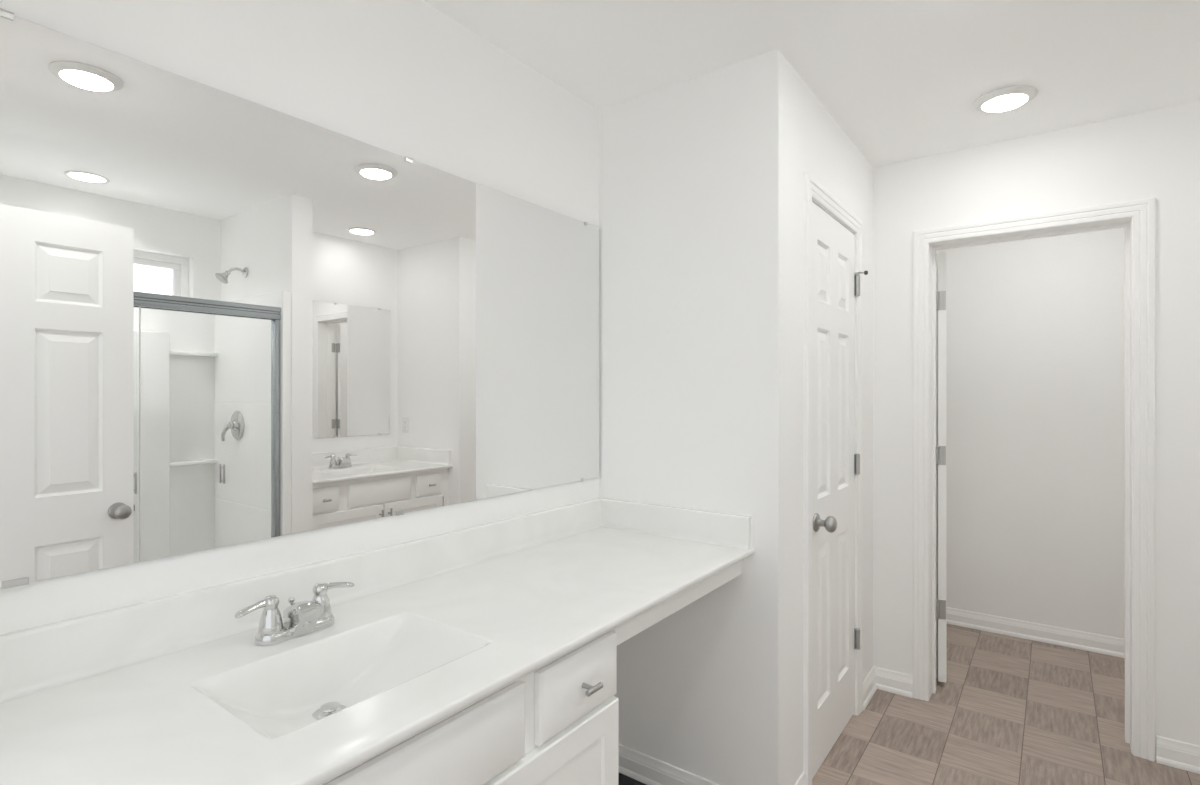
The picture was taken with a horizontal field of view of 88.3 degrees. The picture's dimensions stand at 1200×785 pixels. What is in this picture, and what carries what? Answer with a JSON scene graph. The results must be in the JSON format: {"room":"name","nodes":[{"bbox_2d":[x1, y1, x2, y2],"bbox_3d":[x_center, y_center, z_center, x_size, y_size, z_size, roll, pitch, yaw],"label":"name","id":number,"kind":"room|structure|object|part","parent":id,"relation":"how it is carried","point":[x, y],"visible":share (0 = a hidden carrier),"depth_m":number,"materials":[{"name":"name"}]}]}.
{"room":"bathroom","nodes":[
{"label":"bathroom","id":0,"kind":"room"},
{"bbox_2d":[0,0,598,633],"bbox_3d":[-0.598,0.156,1.611,0.120,2.440,1.846,0,0,36],"label":"wall","id":1,"kind":"structure","parent":0,"point":[404,78],"depth_m":1.51,"materials":[{"name":"white paint"}]},
{"bbox_2d":[0,8,598,588],"bbox_3d":[-0.508,-0.152,1.620,0.012,0.934,1.707,0,0,36],"label":"wall mirror","id":2,"kind":"object","parent":1,"relation":"attached to","point":[226,319],"visible":1,"depth_m":1.29,"materials":[{"name":"silver mirror"}]},
{"bbox_2d":[0,498,601,702],"bbox_3d":[-0.500,0.440,1.614,0.035,0.098,1.723,0,0,36],"label":"backsplash","id":3,"kind":"structure","parent":1,"relation":"attached to","point":[46,656],"depth_m":1.26,"materials":[{"name":"stone"}]},
{"bbox_2d":[599,61,742,784],"bbox_3d":[0.214,0.156,2.231,0.693,2.440,0.115,0,0,36],"label":"wall","id":4,"kind":"structure","parent":0,"point":[671,157],"depth_m":2.12,"materials":[{"name":"white paint"}]},
{"bbox_2d":[618,743,718,784],"bbox_3d":[0.277,1.329,2.100,0.709,0.093,0.021,0,0,36],"label":"baseboard","id":5,"kind":"structure","parent":4,"relation":"attached to","point":[648,770],"depth_m":2.17,"materials":[{"name":"white paint"}]},
{"bbox_2d":[743,49,872,784],"bbox_3d":[0.872,0.156,2.444,0.115,2.440,1.239,0,0,36],"label":"wall","id":6,"kind":"structure","parent":0,"point":[788,132],"depth_m":1.97,"materials":[{"name":"white paint"}]},
{"bbox_2d":[795,771,806,784],"bbox_3d":[0.623,1.329,1.990,0.021,0.093,0.255,0,0,36],"label":"baseboard","id":7,"kind":"structure","parent":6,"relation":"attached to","point":[802,780],"depth_m":2.07,"materials":[{"name":"white paint"}]},
{"bbox_2d":[803,173,862,784],"bbox_3d":[0.870,0.315,2.426,0.132,2.122,0.740,0,0,36],"label":"door frame","id":8,"kind":"structure","parent":6,"relation":"attached to","point":[812,189],"depth_m":2.13,"materials":[{"name":"white paint"}]},
{"bbox_2d":[812,202,867,778],"bbox_3d":[0.929,0.342,2.394,0.108,2.036,0.623,0,0,36],"label":"door","id":9,"kind":"structure","parent":6,"relation":"in","point":[835,285],"depth_m":2.39,"materials":[{"name":"white paint"}]},
{"bbox_3d":[0.799,0.461,2.188,0.072,0.066,0.066,0,0,36],"label":"knob","id":10,"kind":"part","parent":9,"relation":"part of","materials":[{"name":"silver metal"}]},
{"bbox_2d":[863,666,876,709],"bbox_3d":[1.216,1.329,2.796,0.021,0.093,0.265,0,0,36],"label":"baseboard","id":11,"kind":"structure","parent":6,"relation":"attached to","point":[869,683],"depth_m":2.79,"materials":[{"name":"white paint"}]},
{"bbox_2d":[424,0,1199,166],"bbox_3d":[1.361,-1.114,1.742,3.120,0.100,4.380,0,0,36],"label":"ceiling","id":12,"kind":"structure","parent":0,"point":[903,79],"depth_m":1.92,"materials":[{"name":"white paint"}]},
{"bbox_2d":[973,85,1037,111],"bbox_3d":[1.460,-1.049,2.231,0.194,0.028,0.194,0,0,36],"label":"recessed light","id":13,"kind":"object","parent":12,"relation":"in","point":[1008,98],"visible":1,"depth_m":2.19,"materials":[{"name":"plastic"}]},
{"bbox_2d":[618,624,1199,784],"bbox_3d":[0.881,1.425,1.090,3.120,0.103,6.000,0,0,36],"label":"floor","id":14,"kind":"structure","parent":0,"point":[1008,710],"depth_m":2.54,"materials":[{"name":"tile"}]},
{"bbox_2d":[320,561,740,784],"bbox_3d":[-0.257,0.942,1.445,0.616,0.868,1.704,0,0,36],"label":"vanity cabinet","id":15,"kind":"object","parent":14,"relation":"on","point":[556,723],"visible":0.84,"depth_m":1.19,"materials":[{"name":"white paint"}]},
{"bbox_2d":[0,498,754,784],"bbox_3d":[-0.268,0.500,1.443,0.612,0.218,1.724,0,0,36],"label":"countertop","id":16,"kind":"structure","parent":15,"relation":"on","point":[177,689],"depth_m":1.19,"materials":[{"name":"stone"}]},
{"bbox_2d":[235,582,353,645],"bbox_3d":[-0.607,0.445,1.253,0.087,0.088,0.240,0,0,36],"label":"faucet","id":17,"kind":"object","parent":16,"relation":"on","point":[301,618],"visible":1,"depth_m":1.23,"materials":[{"name":"silver metal"}]},
{"bbox_3d":[-0.666,0.413,1.191,0.021,0.019,0.071,0,0,30],"label":"lever","id":18,"kind":"part","parent":17,"relation":"part of","materials":[{"name":"silver metal"}]},
{"bbox_3d":[-0.650,0.435,1.222,0.044,0.070,0.044,0,0,36],"label":"handle","id":19,"kind":"part","parent":17,"relation":"part of","materials":[{"name":"silver metal"}]},
{"bbox_3d":[-0.636,0.445,1.275,0.013,0.050,0.013,0,0,36],"label":"lift rod","id":20,"kind":"part","parent":17,"relation":"part of","materials":[{"name":"silver metal"}]},
{"bbox_3d":[-0.620,0.478,1.263,0.053,0.020,0.159,0,0,36],"label":"plate","id":21,"kind":"part","parent":17,"relation":"part of","materials":[{"name":"silver metal"}]},
{"bbox_3d":[-0.606,0.453,1.252,0.084,0.066,0.052,0,0,36],"label":"spout","id":22,"kind":"part","parent":17,"relation":"part of","materials":[{"name":"silver metal"}]},
{"bbox_3d":[-0.590,0.435,1.304,0.044,0.070,0.044,0,0,36],"label":"handle","id":23,"kind":"part","parent":17,"relation":"part of","materials":[{"name":"silver metal"}]},
{"bbox_3d":[-0.565,0.413,1.328,0.021,0.019,0.071,0,0,43],"label":"lever","id":24,"kind":"part","parent":17,"relation":"part of","materials":[{"name":"silver metal"}]},
{"bbox_3d":[-0.265,0.608,0.989,0.019,0.139,0.414,0,0,36],"label":"false drawer","id":25,"kind":"part","parent":15,"relation":"part of","materials":[{"name":"white paint"}]},
{"bbox_3d":[-0.271,0.892,1.015,0.019,0.768,0.995,0,0,36],"label":"frame","id":26,"kind":"part","parent":15,"relation":"part of","materials":[{"name":"white paint"}]},
{"bbox_3d":[-0.231,0.608,1.430,0.486,0.139,0.258,0,0,36],"label":"drawer","id":27,"kind":"part","parent":15,"relation":"part of","materials":[{"name":"white paint"}]},
{"bbox_3d":[-0.109,0.974,1.202,0.019,0.575,0.487,0,0,36],"label":"cabinet door","id":28,"kind":"part","parent":15,"relation":"part of","materials":[{"name":"white paint"}]},
{"bbox_3d":[-0.021,0.607,1.275,0.035,0.012,0.048,0,0,36],"label":"handle","id":29,"kind":"part","parent":15,"relation":"part of","materials":[{"name":"silver metal"}]},
{"bbox_2d":[936,228,1124,638],"bbox_3d":[2.271,0.156,3.637,2.100,2.440,0.100,0,0,36],"label":"wall","id":30,"kind":"structure","parent":0,"point":[1035,328],"depth_m":3.45,"materials":[{"name":"white paint"}]},
{"bbox_2d":[946,607,1124,657],"bbox_3d":[2.460,1.329,3.422,1.340,0.093,0.021,0,0,36],"label":"baseboard","id":31,"kind":"structure","parent":30,"relation":"attached to","point":[1113,646],"depth_m":3.44,"materials":[{"name":"white paint"}]},
{"bbox_2d":[873,101,1199,759],"bbox_3d":[1.626,0.156,2.761,2.100,2.440,0.165,0,0,36],"label":"wall","id":32,"kind":"structure","parent":0,"point":[1154,153],"depth_m":2.43,"materials":[{"name":"white paint"}]},
{"bbox_2d":[874,666,912,697],"bbox_3d":[1.348,1.329,2.850,0.170,0.093,0.021,0,0,36],"label":"baseboard","id":33,"kind":"structure","parent":32,"relation":"attached to","point":[898,683],"depth_m":2.84,"materials":[{"name":"white paint"}]},
{"bbox_2d":[936,252,945,681],"bbox_3d":[1.718,0.346,3.201,0.180,2.020,0.733,0,0,20],"label":"door","id":34,"kind":"structure","parent":32,"relation":"in","point":[940,256],"depth_m":2.91,"materials":[{"name":"white paint"}]},
{"bbox_2d":[913,197,1154,761],"bbox_3d":[1.797,0.321,2.624,0.819,2.110,0.182,0,0,36],"label":"door frame","id":35,"kind":"structure","parent":32,"relation":"attached to","point":[1142,211],"depth_m":2.43,"materials":[{"name":"white paint"}]},
{"bbox_2d":[1156,735,1199,773],"bbox_3d":[2.161,1.329,2.252,0.203,0.093,0.021,0,0,36],"label":"baseboard","id":36,"kind":"structure","parent":32,"relation":"attached to","point":[1169,752],"depth_m":2.27,"materials":[{"name":"white paint"}]}
]}

